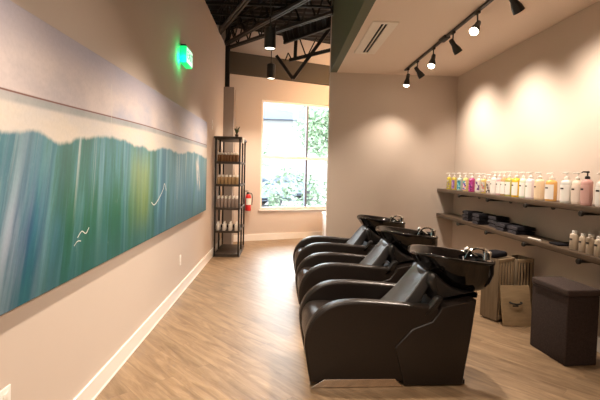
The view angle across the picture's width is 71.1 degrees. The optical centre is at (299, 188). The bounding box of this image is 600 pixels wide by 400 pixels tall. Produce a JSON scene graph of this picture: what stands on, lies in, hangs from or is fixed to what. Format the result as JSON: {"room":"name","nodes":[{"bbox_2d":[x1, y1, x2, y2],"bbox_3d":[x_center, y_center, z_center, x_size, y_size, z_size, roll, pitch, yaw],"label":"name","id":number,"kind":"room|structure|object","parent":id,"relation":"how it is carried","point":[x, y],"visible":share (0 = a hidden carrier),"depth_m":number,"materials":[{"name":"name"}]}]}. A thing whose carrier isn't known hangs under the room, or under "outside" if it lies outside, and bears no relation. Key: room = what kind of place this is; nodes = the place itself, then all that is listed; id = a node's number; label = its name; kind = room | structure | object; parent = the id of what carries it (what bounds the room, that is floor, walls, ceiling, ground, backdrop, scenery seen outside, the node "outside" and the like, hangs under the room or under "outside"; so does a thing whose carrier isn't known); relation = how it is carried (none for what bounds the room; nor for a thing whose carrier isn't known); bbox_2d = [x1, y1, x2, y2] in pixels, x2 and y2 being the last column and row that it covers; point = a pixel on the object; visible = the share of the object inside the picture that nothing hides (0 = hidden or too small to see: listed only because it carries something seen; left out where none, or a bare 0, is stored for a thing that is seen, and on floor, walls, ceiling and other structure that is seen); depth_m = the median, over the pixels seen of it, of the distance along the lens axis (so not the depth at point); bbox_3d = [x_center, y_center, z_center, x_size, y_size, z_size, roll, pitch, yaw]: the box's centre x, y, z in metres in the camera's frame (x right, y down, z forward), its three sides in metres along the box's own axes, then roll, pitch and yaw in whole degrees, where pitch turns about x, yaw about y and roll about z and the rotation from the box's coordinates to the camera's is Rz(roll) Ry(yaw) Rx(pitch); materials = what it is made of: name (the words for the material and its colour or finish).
{"room":"salon","nodes":[
{"label":"salon","id":0,"kind":"room"},
{"bbox_2d":[0,0,224,399],"bbox_3d":[-1.415,-0.610,2.605,0.250,3.920,11.763,1,3,-2],"label":"wall","id":1,"kind":"structure","parent":0,"point":[53,344],"depth_m":3.13,"materials":[{"name":"paint"}]},
{"bbox_2d":[0,384,10,399],"bbox_3d":[-1.289,0.929,1.836,0.008,0.120,0.075,1,3,-2],"label":"wall outlet","id":2,"kind":"object","parent":1,"relation":"attached to","point":[5,394],"visible":1,"depth_m":1.84,"materials":[{"name":"white plastic"}]},
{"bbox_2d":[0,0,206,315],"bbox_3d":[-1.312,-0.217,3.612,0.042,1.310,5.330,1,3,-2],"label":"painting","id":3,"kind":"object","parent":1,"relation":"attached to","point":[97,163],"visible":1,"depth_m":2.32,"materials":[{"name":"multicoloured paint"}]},
{"bbox_2d":[73,238,221,399],"bbox_3d":[-1.324,1.286,2.669,0.020,0.132,11.713,1,3,-2],"label":"baseboard","id":4,"kind":"structure","parent":1,"relation":"attached to","point":[103,377],"depth_m":3.42,"materials":[{"name":"white paint"}]},
{"bbox_2d":[180,44,192,68],"bbox_3d":[-1.317,-1.537,4.874,0.081,0.215,0.310,1,3,-2],"label":"exit sign","id":5,"kind":"object","parent":1,"relation":"attached to","point":[186,56],"visible":1,"depth_m":4.75,"materials":[{"name":"green plastic"}]},
{"bbox_2d":[205,0,331,43],"bbox_3d":[0.724,-3.040,3.697,4.800,0.120,14.200,1,3,-2],"label":"deck","id":6,"kind":"object","parent":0,"point":[309,13],"visible":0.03,"depth_m":7.67,"materials":[{"name":"black metal"}]},
{"bbox_2d":[217,0,249,34],"bbox_3d":[-0.463,-2.848,5.348,0.080,0.398,4.802,0,3,-24],"label":"joist","id":7,"kind":"object","parent":6,"relation":"attached to","point":[234,13],"visible":0.81,"depth_m":6.83,"materials":[{"name":"grey metal"}]},
{"bbox_2d":[224,0,309,45],"bbox_3d":[-0.485,-2.912,6.775,0.080,0.398,3.531,0,3,-34],"label":"joist","id":8,"kind":"object","parent":6,"relation":"attached to","point":[286,9],"visible":0.77,"depth_m":7.10,"materials":[{"name":"grey metal"}]},
{"bbox_2d":[206,2,332,7],"bbox_3d":[-0.543,-2.799,6.389,2.091,0.030,0.030,1,3,-1],"label":"rod","id":9,"kind":"object","parent":8,"relation":"attached to","point":[207,3],"visible":0.64,"depth_m":6.38,"materials":[{"name":"black paint"}]},
{"bbox_2d":[264,0,275,50],"bbox_3d":[-0.388,-2.480,5.583,0.154,1.220,0.154,1,3,-2],"label":"pendant light","id":10,"kind":"object","parent":6,"relation":"hanging from","point":[269,32],"visible":1,"depth_m":5.54,"materials":[{"name":"black metal"}]},
{"bbox_2d":[267,21,274,79],"bbox_3d":[-0.526,-2.618,7.775,0.154,1.145,0.154,1,3,-2],"label":"pendant light","id":11,"kind":"object","parent":6,"relation":"hanging from","point":[270,66],"visible":0.96,"depth_m":7.73,"materials":[{"name":"black metal"}]},
{"bbox_2d":[230,0,332,48],"bbox_3d":[-0.472,-2.929,7.395,0.080,0.418,2.791,-1,4,-45],"label":"joist","id":12,"kind":"object","parent":6,"relation":"attached to","point":[317,17],"visible":0.59,"depth_m":7.21,"materials":[{"name":"grey metal"}]},
{"bbox_2d":[210,12,298,21],"bbox_3d":[-0.572,-2.864,7.036,2.110,0.060,0.030,1,3,-12],"label":"rod","id":13,"kind":"object","parent":12,"relation":"attached to","point":[212,13],"visible":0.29,"depth_m":6.98,"materials":[{"name":"black paint"}]},
{"bbox_2d":[279,16,330,43],"bbox_3d":[0.076,-2.691,7.037,0.306,0.205,1.315,-1,4,-44],"label":"panel","id":14,"kind":"object","parent":12,"relation":"hanging from","point":[303,31],"visible":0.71,"depth_m":7.10,"materials":[{"name":"black paint"}]},
{"bbox_2d":[275,18,330,79],"bbox_3d":[0.078,-2.616,7.899,1.080,1.132,0.065,1,3,-2],"label":"frame","id":15,"kind":"object","parent":6,"relation":"hanging from","point":[312,53],"visible":0.8,"depth_m":7.88,"materials":[{"name":"black paint"}]},
{"bbox_2d":[216,25,329,234],"bbox_3d":[0.403,-1.075,9.449,4.834,4.330,0.140,0,3,-25],"label":"wall","id":16,"kind":"structure","parent":0,"point":[250,90],"depth_m":8.82,"materials":[{"name":"paint"}]},
{"bbox_2d":[245,190,252,210],"bbox_3d":[-1.069,0.232,8.656,0.142,0.439,0.145,2,3,22],"label":"fire extinguisher","id":17,"kind":"object","parent":16,"relation":"attached to","point":[248,204],"visible":1,"depth_m":8.63,"materials":[{"name":"red metal"}]},
{"bbox_2d":[233,231,321,241],"bbox_3d":[0.470,1.024,9.510,4.432,0.135,0.018,0,3,-25],"label":"baseboard","id":18,"kind":"structure","parent":16,"relation":"attached to","point":[294,235],"depth_m":9.05,"materials":[{"name":"white paint"}]},
{"bbox_2d":[229,51,329,85],"bbox_3d":[0.567,-2.522,9.313,4.443,0.420,0.100,0,3,-25],"label":"trim","id":19,"kind":"structure","parent":16,"relation":"attached to","point":[245,64],"depth_m":8.77,"materials":[{"name":"brown paint"}]},
{"bbox_2d":[259,99,328,210],"bbox_3d":[-0.063,-0.705,9.203,1.757,2.340,0.125,0,3,-25],"label":"window","id":20,"kind":"structure","parent":16,"relation":"in","point":[306,157],"depth_m":9.25,"materials":[{"name":"white paint"}]},
{"bbox_2d":[95,238,599,399],"bbox_3d":[0.601,1.404,3.666,4.450,0.100,13.546,1,3,-2],"label":"floor","id":21,"kind":"structure","parent":0,"point":[234,333],"depth_m":3.40,"materials":[{"name":"brown wood"}]},
{"bbox_2d":[221,87,235,243],"bbox_3d":[-1.418,-0.444,8.356,0.200,3.080,0.330,1,3,-2],"label":"column","id":22,"kind":"structure","parent":21,"relation":"on","point":[229,102],"depth_m":8.18,"materials":[{"name":"beige paint"}]},
{"bbox_2d":[225,26,230,86],"bbox_3d":[-1.427,-2.610,8.292,0.080,1.250,0.100,1,3,-2],"label":"steel column","id":23,"kind":"structure","parent":22,"relation":"on","point":[227,48],"depth_m":8.25,"materials":[{"name":"black metal"}]},
{"bbox_2d":[213,136,246,256],"bbox_3d":[-1.249,0.116,7.561,0.470,2.040,0.980,1,3,-2],"label":"display rack","id":24,"kind":"object","parent":21,"relation":"on","point":[225,250],"visible":0.9,"depth_m":7.26,"materials":[{"name":"black metal"}]},
{"bbox_2d":[215,244,243,255],"bbox_3d":[-1.273,1.102,7.605,0.422,0.035,0.932,1,3,-2],"label":"shelf","id":25,"kind":"object","parent":24,"relation":"attached to","point":[225,249],"depth_m":7.46,"materials":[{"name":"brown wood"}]},
{"bbox_2d":[215,224,243,232],"bbox_3d":[-1.263,0.707,7.587,0.422,0.035,0.932,1,3,-2],"label":"bottles","id":26,"kind":"object","parent":24,"relation":"attached to","point":[241,226],"depth_m":7.13,"materials":[{"name":"white plastic"}]},
{"bbox_2d":[216,204,243,209],"bbox_3d":[-1.254,0.318,7.570,0.422,0.035,0.932,1,3,-2],"label":"shelf","id":27,"kind":"object","parent":24,"relation":"attached to","point":[241,205],"depth_m":7.11,"materials":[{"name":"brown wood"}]},
{"bbox_2d":[216,183,244,186],"bbox_3d":[-1.244,-0.082,7.552,0.422,0.035,0.932,1,3,-2],"label":"shelf","id":28,"kind":"object","parent":24,"relation":"attached to","point":[239,184],"depth_m":7.09,"materials":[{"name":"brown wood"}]},
{"bbox_2d":[216,161,244,164],"bbox_3d":[-1.235,-0.466,7.535,0.422,0.035,0.932,1,3,-2],"label":"shelf","id":29,"kind":"object","parent":24,"relation":"attached to","point":[217,162],"depth_m":7.07,"materials":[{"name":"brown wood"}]},
{"bbox_2d":[322,212,325,235],"bbox_3d":[0.765,0.845,8.357,0.520,0.610,1.770,1,3,-2],"label":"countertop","id":30,"kind":"structure","parent":21,"relation":"on","point":[323,213],"depth_m":8.83,"materials":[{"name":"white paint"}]},
{"bbox_2d":[293,214,405,273],"bbox_3d":[0.652,0.794,5.562,1.454,0.954,0.644,1,3,-4],"label":"chair","id":31,"kind":"object","parent":21,"relation":"on","point":[366,237],"visible":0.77,"depth_m":5.36,"materials":[{"name":"leather"}]},
{"bbox_2d":[294,247,303,261],"bbox_3d":[0.271,0.938,5.542,0.668,0.271,0.420,1,3,-4],"label":"seat cushion","id":32,"kind":"object","parent":31,"relation":"on","point":[297,249],"depth_m":5.63,"materials":[{"name":"leather"}]},
{"bbox_2d":[357,214,405,244],"bbox_3d":[1.069,0.538,5.581,0.630,0.353,0.568,1,3,-2],"label":"basin","id":33,"kind":"object","parent":31,"relation":"in","point":[366,233],"depth_m":5.40,"materials":[{"name":"black ceramic"}]},
{"bbox_2d":[390,215,403,222],"bbox_3d":[1.284,0.388,5.613,0.161,0.117,0.301,1,3,-2],"label":"faucet","id":34,"kind":"object","parent":31,"relation":"on","point":[393,219],"depth_m":5.60,"materials":[{"name":"silver metal"}]},
{"bbox_2d":[295,226,437,304],"bbox_3d":[0.696,0.846,4.404,1.454,0.954,0.644,1,3,-4],"label":"chair","id":35,"kind":"object","parent":21,"relation":"on","point":[390,259],"visible":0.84,"depth_m":4.20,"materials":[{"name":"leather"}]},
{"bbox_2d":[297,267,311,288],"bbox_3d":[0.315,0.991,4.384,0.668,0.271,0.420,1,3,-4],"label":"seat cushion","id":36,"kind":"object","parent":35,"relation":"on","point":[301,271],"depth_m":4.45,"materials":[{"name":"leather"}]},
{"bbox_2d":[376,226,437,264],"bbox_3d":[1.113,0.590,4.423,0.630,0.353,0.568,1,3,-2],"label":"basin","id":37,"kind":"object","parent":35,"relation":"in","point":[394,243],"depth_m":4.23,"materials":[{"name":"black ceramic"}]},
{"bbox_2d":[417,227,435,236],"bbox_3d":[1.328,0.440,4.455,0.161,0.117,0.301,1,3,-2],"label":"faucet","id":38,"kind":"object","parent":35,"relation":"on","point":[421,232],"depth_m":4.46,"materials":[{"name":"silver metal"}]},
{"bbox_2d":[299,244,495,387],"bbox_3d":[0.740,0.899,3.241,1.454,0.954,0.644,1,3,-4],"label":"chair","id":39,"kind":"object","parent":21,"relation":"on","point":[416,329],"visible":1,"depth_m":2.94,"materials":[{"name":"leather"}]},
{"bbox_2d":[302,300,330,333],"bbox_3d":[0.359,1.043,3.221,0.668,0.271,0.420,1,3,-4],"label":"seat cushion","id":40,"kind":"object","parent":39,"relation":"on","point":[309,307],"depth_m":3.27,"materials":[{"name":"leather"}]},
{"bbox_2d":[408,244,495,290],"bbox_3d":[1.158,0.611,3.258,0.630,0.290,0.568,1,3,-2],"label":"basin","id":41,"kind":"object","parent":39,"relation":"in","point":[434,268],"depth_m":3.08,"materials":[{"name":"black ceramic"}]},
{"bbox_2d":[464,247,491,262],"bbox_3d":[1.373,0.493,3.292,0.161,0.117,0.301,1,3,-2],"label":"faucet","id":42,"kind":"object","parent":39,"relation":"on","point":[469,254],"depth_m":3.29,"materials":[{"name":"silver metal"}]},
{"bbox_2d":[480,256,514,321],"bbox_3d":[2.072,1.033,4.411,0.260,0.645,0.200,0,3,-29],"label":"wooden crate","id":43,"kind":"object","parent":21,"relation":"on","point":[490,308],"visible":0.63,"depth_m":4.32,"materials":[{"name":"brown wood"}]},
{"bbox_2d":[483,249,506,257],"bbox_3d":[2.045,0.679,4.406,0.220,0.060,0.160,0,3,-29],"label":"folded cloth","id":44,"kind":"object","parent":43,"relation":"on","point":[495,253],"visible":0.81,"depth_m":4.34,"materials":[{"name":"black fabric"}]},
{"bbox_2d":[499,285,530,325],"bbox_3d":[2.173,1.171,4.227,0.300,0.389,0.114,1,3,-2],"label":"bag","id":45,"kind":"object","parent":21,"relation":"on","point":[515,299],"visible":0.95,"depth_m":4.21,"materials":[{"name":"brown paper"}]},
{"bbox_2d":[507,255,533,311],"bbox_3d":[2.337,1.044,4.532,0.220,0.625,0.220,1,3,-16],"label":"wooden crate","id":46,"kind":"object","parent":21,"relation":"on","point":[519,259],"visible":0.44,"depth_m":4.43,"materials":[{"name":"brown wood"}]},
{"bbox_2d":[517,262,529,284],"bbox_3d":[2.341,1.046,4.519,0.180,0.548,0.148,1,3,-16],"label":"cloth","id":47,"kind":"object","parent":46,"relation":"on","point":[526,262],"visible":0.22,"depth_m":4.44,"materials":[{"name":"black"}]},
{"bbox_2d":[530,277,599,365],"bbox_3d":[2.210,1.092,3.530,0.295,0.612,0.440,1,3,-7],"label":"storage bin","id":48,"kind":"object","parent":21,"relation":"on","point":[565,312],"visible":1,"depth_m":3.35,"materials":[{"name":"brown fabric"}]},
{"bbox_2d":[331,0,375,71],"bbox_3d":[0.736,-2.254,1.674,0.100,1.270,9.890,1,3,-2],"label":"wall","id":49,"kind":"structure","parent":0,"point":[348,17],"depth_m":5.19,"materials":[{"name":"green paint"}]},
{"bbox_2d":[325,4,457,247],"bbox_3d":[1.482,-0.931,6.781,2.050,4.330,0.130,1,3,-2],"label":"wall","id":50,"kind":"structure","parent":0,"point":[391,144],"depth_m":6.73,"materials":[{"name":"paint"}]},
{"bbox_2d":[337,0,599,75],"bbox_3d":[1.745,-1.647,1.740,1.950,0.100,9.890,1,3,-2],"label":"ceiling","id":51,"kind":"structure","parent":0,"point":[422,23],"depth_m":4.58,"materials":[{"name":"beige paint"}]},
{"bbox_2d":[354,21,398,53],"bbox_3d":[0.867,-1.754,4.927,0.270,0.012,1.170,1,3,-2],"label":"ceiling vent","id":52,"kind":"object","parent":51,"relation":"in","point":[378,32],"visible":1,"depth_m":4.80,"materials":[{"name":"beige metal"}]},
{"bbox_2d":[404,0,493,70],"bbox_3d":[1.667,-1.701,4.424,0.070,0.034,3.860,1,3,-2],"label":"track","id":53,"kind":"object","parent":51,"relation":"attached to","point":[446,37],"visible":0.97,"depth_m":4.60,"materials":[{"name":"black metal"}]},
{"bbox_2d":[403,68,409,86],"bbox_3d":[1.581,-1.646,6.224,0.095,0.264,0.093,1,3,-2],"label":"track spotlight","id":54,"kind":"object","parent":53,"relation":"attached to","point":[407,81],"visible":1,"depth_m":6.19,"materials":[{"name":"black metal"}]},
{"bbox_2d":[414,61,424,78],"bbox_3d":[1.645,-1.635,5.784,0.157,0.243,0.094,1,3,-2],"label":"track spotlight","id":55,"kind":"object","parent":53,"relation":"attached to","point":[420,74],"visible":1,"depth_m":5.75,"materials":[{"name":"black metal"}]},
{"bbox_2d":[427,47,435,68],"bbox_3d":[1.614,-1.601,5.139,0.093,0.256,0.132,3,3,26],"label":"track spotlight","id":56,"kind":"object","parent":53,"relation":"attached to","point":[431,64],"visible":1,"depth_m":5.12,"materials":[{"name":"black metal"}]},
{"bbox_2d":[449,31,461,54],"bbox_3d":[1.691,-1.580,4.573,0.154,0.243,0.094,1,3,-2],"label":"track spotlight","id":57,"kind":"object","parent":53,"relation":"attached to","point":[456,48],"visible":1,"depth_m":4.54,"materials":[{"name":"black metal"}]},
{"bbox_2d":[469,11,480,35],"bbox_3d":[1.652,-1.557,3.958,0.093,0.238,0.165,3,3,34],"label":"track spotlight","id":58,"kind":"object","parent":53,"relation":"attached to","point":[474,30],"visible":1,"depth_m":3.92,"materials":[{"name":"black metal"}]},
{"bbox_2d":[509,0,524,14],"bbox_3d":[1.736,-1.527,3.388,0.154,0.243,0.100,1,3,-2],"label":"track spotlight","id":59,"kind":"object","parent":53,"relation":"attached to","point":[517,6],"visible":1,"depth_m":3.36,"materials":[{"name":"black metal"}]},
{"bbox_2d":[451,1,599,336],"bbox_3d":[2.757,-0.680,1.822,0.120,4.330,9.890,1,3,-2],"label":"wall","id":60,"kind":"structure","parent":0,"point":[533,106],"depth_m":4.55,"materials":[{"name":"paint"}]},
{"bbox_2d":[436,213,599,264],"bbox_3d":[2.403,0.536,4.692,0.305,0.102,4.236,1,3,-2],"label":"wall shelf","id":61,"kind":"object","parent":60,"relation":"attached to","point":[582,257],"visible":0.84,"depth_m":4.26,"materials":[{"name":"brown wood"}]},
{"bbox_2d":[472,220,489,224],"bbox_3d":[2.369,0.431,5.424,0.235,0.043,0.190,1,3,0],"label":"folded towel","id":62,"kind":"object","parent":61,"relation":"on","point":[474,221],"visible":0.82,"depth_m":5.33,"materials":[{"name":"black fabric"}]},
{"bbox_2d":[472,216,489,220],"bbox_3d":[2.370,0.384,5.418,0.235,0.043,0.190,1,3,-3],"label":"folded towel","id":63,"kind":"object","parent":62,"relation":"on","point":[474,217],"visible":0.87,"depth_m":5.33,"materials":[{"name":"black fabric"}]},
{"bbox_2d":[472,213,495,217],"bbox_3d":[2.370,0.336,5.413,0.232,0.043,0.190,1,3,-3],"label":"folded towel","id":64,"kind":"object","parent":63,"relation":"on","point":[486,215],"visible":0.91,"depth_m":5.34,"materials":[{"name":"black fabric"}]},
{"bbox_2d":[495,226,508,231],"bbox_3d":[2.391,0.458,4.821,0.224,0.043,0.190,1,3,-2],"label":"folded towel","id":65,"kind":"object","parent":61,"relation":"on","point":[503,229],"visible":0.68,"depth_m":4.76,"materials":[{"name":"black fabric"}]},
{"bbox_2d":[495,222,520,227],"bbox_3d":[2.393,0.411,4.815,0.224,0.043,0.190,1,3,-4],"label":"folded towel","id":66,"kind":"object","parent":65,"relation":"on","point":[501,224],"visible":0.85,"depth_m":4.76,"materials":[{"name":"black fabric"}]},
{"bbox_2d":[508,229,534,234],"bbox_3d":[2.415,0.469,4.584,0.224,0.043,0.190,1,3,-1],"label":"folded towel","id":67,"kind":"object","parent":61,"relation":"on","point":[516,232],"visible":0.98,"depth_m":4.50,"materials":[{"name":"black fabric"}]},
{"bbox_2d":[508,225,536,230],"bbox_3d":[2.417,0.422,4.580,0.224,0.043,0.190,1,3,-2],"label":"folded towel","id":68,"kind":"object","parent":67,"relation":"on","point":[514,227],"visible":1,"depth_m":4.50,"materials":[{"name":"black fabric"}]},
{"bbox_2d":[549,242,568,245],"bbox_3d":[2.458,0.513,3.913,0.200,0.017,0.140,1,3,-2],"label":"folded cloth","id":69,"kind":"object","parent":61,"relation":"on","point":[553,243],"visible":0.63,"depth_m":3.89,"materials":[{"name":"black fabric"}]},
{"bbox_2d":[569,230,579,249],"bbox_3d":[2.408,0.448,3.683,0.079,0.165,0.077,1,3,-2],"label":"shampoo bottle","id":70,"kind":"object","parent":61,"relation":"on","point":[574,236],"visible":0.93,"depth_m":3.66,"materials":[{"name":"beige plastic"}]},
{"bbox_2d":[578,233,586,251],"bbox_3d":[2.412,0.457,3.581,0.061,0.155,0.059,1,3,-2],"label":"shampoo bottle","id":71,"kind":"object","parent":61,"relation":"on","point":[582,239],"visible":0.94,"depth_m":3.56,"materials":[{"name":"beige plastic"}]},
{"bbox_2d":[585,234,595,254],"bbox_3d":[2.416,0.457,3.487,0.073,0.165,0.071,1,3,-2],"label":"shampoo bottle","id":72,"kind":"object","parent":61,"relation":"on","point":[590,239],"visible":0.92,"depth_m":3.46,"materials":[{"name":"beige plastic"}]},
{"bbox_2d":[594,236,599,256],"bbox_3d":[2.419,0.463,3.394,0.073,0.160,0.071,1,3,-2],"label":"shampoo bottle","id":73,"kind":"object","parent":61,"relation":"on","point":[597,241],"visible":1,"depth_m":3.38,"materials":[{"name":"beige plastic"}]},
{"bbox_3d":[2.428,0.445,5.134,0.183,0.043,0.200,1,3,0],"label":"folded towel","id":74,"kind":"object","parent":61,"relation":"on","visible":0},
{"bbox_2d":[488,219,509,223],"bbox_3d":[2.430,0.398,5.135,0.182,0.043,0.200,1,3,-3],"label":"folded towel","id":75,"kind":"object","parent":74,"relation":"on","point":[490,220],"visible":0.77,"depth_m":5.07,"materials":[{"name":"black fabric"}]},
{"bbox_2d":[488,215,508,219],"bbox_3d":[2.428,0.350,5.136,0.178,0.043,0.200,1,3,-1],"label":"folded towel","id":76,"kind":"object","parent":75,"relation":"on","point":[494,217],"visible":1,"depth_m":5.04,"materials":[{"name":"black fabric"}]},
{"bbox_2d":[437,188,599,216],"bbox_3d":[2.412,0.140,4.674,0.305,0.102,4.236,1,3,-2],"label":"wall shelf","id":77,"kind":"object","parent":60,"relation":"attached to","point":[583,210],"visible":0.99,"depth_m":4.24,"materials":[{"name":"brown wood"}]},
{"bbox_2d":[446,173,451,188],"bbox_3d":[2.324,-0.125,6.544,0.073,0.258,0.073,0,3,-21],"label":"pump bottle","id":78,"kind":"object","parent":77,"relation":"on","point":[449,179],"visible":0.91,"depth_m":6.52,"materials":[{"name":"yellow plastic"}]},
{"bbox_2d":[451,173,456,189],"bbox_3d":[2.332,-0.116,6.345,0.073,0.258,0.073,1,3,-18],"label":"pump bottle","id":79,"kind":"object","parent":77,"relation":"on","point":[454,179],"visible":1,"depth_m":6.32,"materials":[{"name":"yellow plastic"}]},
{"bbox_2d":[457,173,462,190],"bbox_3d":[2.337,-0.107,6.145,0.082,0.258,0.076,1,3,-5],"label":"pump bottle","id":80,"kind":"object","parent":77,"relation":"on","point":[459,180],"visible":1,"depth_m":6.12,"materials":[{"name":"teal plastic"}]},
{"bbox_2d":[463,173,468,190],"bbox_3d":[2.344,-0.098,5.946,0.082,0.258,0.076,2,3,5],"label":"pump bottle","id":81,"kind":"object","parent":77,"relation":"on","point":[465,180],"visible":0.89,"depth_m":5.92,"materials":[{"name":"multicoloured plastic"}]},
{"bbox_2d":[468,173,474,191],"bbox_3d":[2.352,-0.090,5.755,0.084,0.258,0.080,1,3,-3],"label":"pump bottle","id":82,"kind":"object","parent":77,"relation":"on","point":[471,187],"visible":1,"depth_m":5.73,"materials":[{"name":"pink plastic"}]},
{"bbox_2d":[475,173,481,192],"bbox_3d":[2.360,-0.080,5.546,0.084,0.258,0.080,1,3,0],"label":"pump bottle","id":83,"kind":"object","parent":77,"relation":"on","point":[478,180],"visible":0.94,"depth_m":5.52,"materials":[{"name":"beige plastic"}]},
{"bbox_2d":[481,174,486,192],"bbox_3d":[2.365,-0.071,5.397,0.082,0.253,0.076,2,3,5],"label":"pump bottle","id":84,"kind":"object","parent":77,"relation":"on","point":[483,181],"visible":0.9,"depth_m":5.37,"materials":[{"name":"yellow plastic"}]},
{"bbox_2d":[486,174,490,193],"bbox_3d":[2.372,-0.062,5.267,0.073,0.248,0.073,0,3,-24],"label":"pump bottle","id":85,"kind":"object","parent":77,"relation":"on","point":[489,178],"visible":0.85,"depth_m":5.25,"materials":[{"name":"beige plastic"}]},
{"bbox_2d":[490,172,496,194],"bbox_3d":[2.378,-0.072,5.136,0.094,0.279,0.091,2,3,6],"label":"pump bottle","id":86,"kind":"object","parent":77,"relation":"on","point":[493,179],"visible":0.91,"depth_m":5.11,"materials":[{"name":"beige plastic"}]},
{"bbox_2d":[496,172,501,194],"bbox_3d":[2.380,-0.067,5.016,0.082,0.279,0.076,1,3,-1],"label":"pump bottle","id":87,"kind":"object","parent":77,"relation":"on","point":[498,180],"visible":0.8,"depth_m":5.00,"materials":[{"name":"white plastic"}]},
{"bbox_2d":[500,172,505,195],"bbox_3d":[2.384,-0.062,4.912,0.082,0.279,0.076,2,3,5],"label":"pump bottle","id":88,"kind":"object","parent":77,"relation":"on","point":[502,183],"visible":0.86,"depth_m":4.89,"materials":[{"name":"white plastic"}]},
{"bbox_2d":[504,172,512,195],"bbox_3d":[2.390,-0.057,4.797,0.094,0.279,0.091,2,3,5],"label":"pump bottle","id":89,"kind":"object","parent":77,"relation":"on","point":[508,181],"visible":0.89,"depth_m":4.77,"materials":[{"name":"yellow plastic"}]},
{"bbox_2d":[511,172,519,196],"bbox_3d":[2.396,-0.050,4.652,0.094,0.279,0.091,1,3,-1],"label":"pump bottle","id":90,"kind":"object","parent":77,"relation":"on","point":[515,182],"visible":0.93,"depth_m":4.62,"materials":[{"name":"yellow plastic"}]},
{"bbox_2d":[519,172,525,197],"bbox_3d":[2.401,-0.044,4.522,0.073,0.279,0.073,0,3,-28],"label":"pump bottle","id":91,"kind":"object","parent":77,"relation":"on","point":[522,181],"visible":0.97,"depth_m":4.50,"materials":[{"name":"white plastic"}]},
{"bbox_2d":[525,172,534,198],"bbox_3d":[2.406,-0.038,4.388,0.094,0.279,0.091,2,3,4],"label":"pump bottle","id":92,"kind":"object","parent":77,"relation":"on","point":[529,185],"visible":0.95,"depth_m":4.36,"materials":[{"name":"grey plastic"}]},
{"bbox_2d":[534,172,544,199],"bbox_3d":[2.412,-0.031,4.233,0.094,0.279,0.091,1,3,3],"label":"pump bottle","id":93,"kind":"object","parent":77,"relation":"on","point":[539,183],"visible":1,"depth_m":4.20,"materials":[{"name":"beige plastic"}]},
{"bbox_2d":[545,173,557,200],"bbox_3d":[2.419,-0.020,4.043,0.102,0.274,0.099,1,3,-4],"label":"pump bottle","id":94,"kind":"object","parent":77,"relation":"on","point":[551,185],"visible":0.99,"depth_m":4.01,"materials":[{"name":"brown plastic"}]},
{"bbox_2d":[559,172,571,202],"bbox_3d":[2.427,-0.013,3.828,0.098,0.279,0.095,1,3,-10],"label":"pump bottle","id":95,"kind":"object","parent":77,"relation":"on","point":[565,185],"visible":0.95,"depth_m":3.80,"materials":[{"name":"grey plastic"}]},
{"bbox_2d":[571,172,580,204],"bbox_3d":[2.433,-0.006,3.684,0.090,0.279,0.087,1,3,-4],"label":"pump bottle","id":96,"kind":"object","parent":77,"relation":"on","point":[576,184],"visible":0.91,"depth_m":3.66,"materials":[{"name":"beige plastic"}]},
{"bbox_2d":[580,171,593,205],"bbox_3d":[2.409,-0.005,3.528,0.090,0.290,0.087,1,3,0],"label":"pump bottle","id":97,"kind":"object","parent":77,"relation":"on","point":[586,190],"visible":1,"depth_m":3.50,"materials":[{"name":"pink plastic"}]},
{"bbox_2d":[595,173,599,206],"bbox_3d":[2.444,0.006,3.399,0.090,0.279,0.087,1,3,-10],"label":"pump bottle","id":98,"kind":"object","parent":77,"relation":"on","point":[597,188],"visible":1,"depth_m":3.39,"materials":[{"name":"white plastic"}]},
{"label":"outside","id":99,"kind":"structure","parent":0,"visible":0},
{"bbox_2d":[261,189,325,206],"bbox_3d":[2.037,0.673,24.316,34.000,0.100,41.669,1,3,-2],"label":"ground","id":100,"kind":"structure","parent":99,"point":[290,202],"depth_m":21.38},
{"bbox_2d":[262,142,272,166],"bbox_3d":[-4.173,-2.212,29.185,4.681,4.947,3.779,1,3,-2],"label":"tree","id":101,"kind":"object","parent":100,"relation":"on","point":[267,143],"visible":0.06,"depth_m":28.50,"materials":[{"name":"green plant"}]},
{"bbox_2d":[262,175,294,206],"bbox_3d":[-2.642,0.043,18.425,4.822,1.457,1.760,0,3,-27],"label":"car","id":102,"kind":"object","parent":100,"relation":"on","point":[264,179],"visible":0.13,"depth_m":18.21,"materials":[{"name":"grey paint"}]},
{"bbox_2d":[262,166,325,206],"bbox_3d":[-0.129,0.218,13.657,2.272,1.962,1.746,1,3,-2],"label":"shrub","id":103,"kind":"object","parent":100,"relation":"on","point":[314,187],"visible":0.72,"depth_m":13.45,"materials":[{"name":"green plant"}]},
{"bbox_2d":[264,173,323,200],"bbox_3d":[-1.115,-0.123,22.985,4.822,1.457,1.760,0,3,-22],"label":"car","id":104,"kind":"object","parent":100,"relation":"on","point":[272,175],"visible":0.17,"depth_m":22.45,"materials":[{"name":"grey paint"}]},
{"bbox_2d":[262,102,327,188],"bbox_3d":[-0.459,-4.431,39.852,32.000,8.600,4.000,1,3,-2],"label":"building","id":105,"kind":"structure","parent":100,"relation":"on","point":[278,119],"depth_m":38.82,"materials":[{"name":"grey"}]},
{"bbox_2d":[291,106,328,165],"bbox_3d":[1.318,-1.918,19.988,3.031,5.435,3.538,2,3,19],"label":"tree","id":106,"kind":"object","parent":100,"relation":"on","point":[317,125],"visible":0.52,"depth_m":19.25,"materials":[{"name":"green plant"}]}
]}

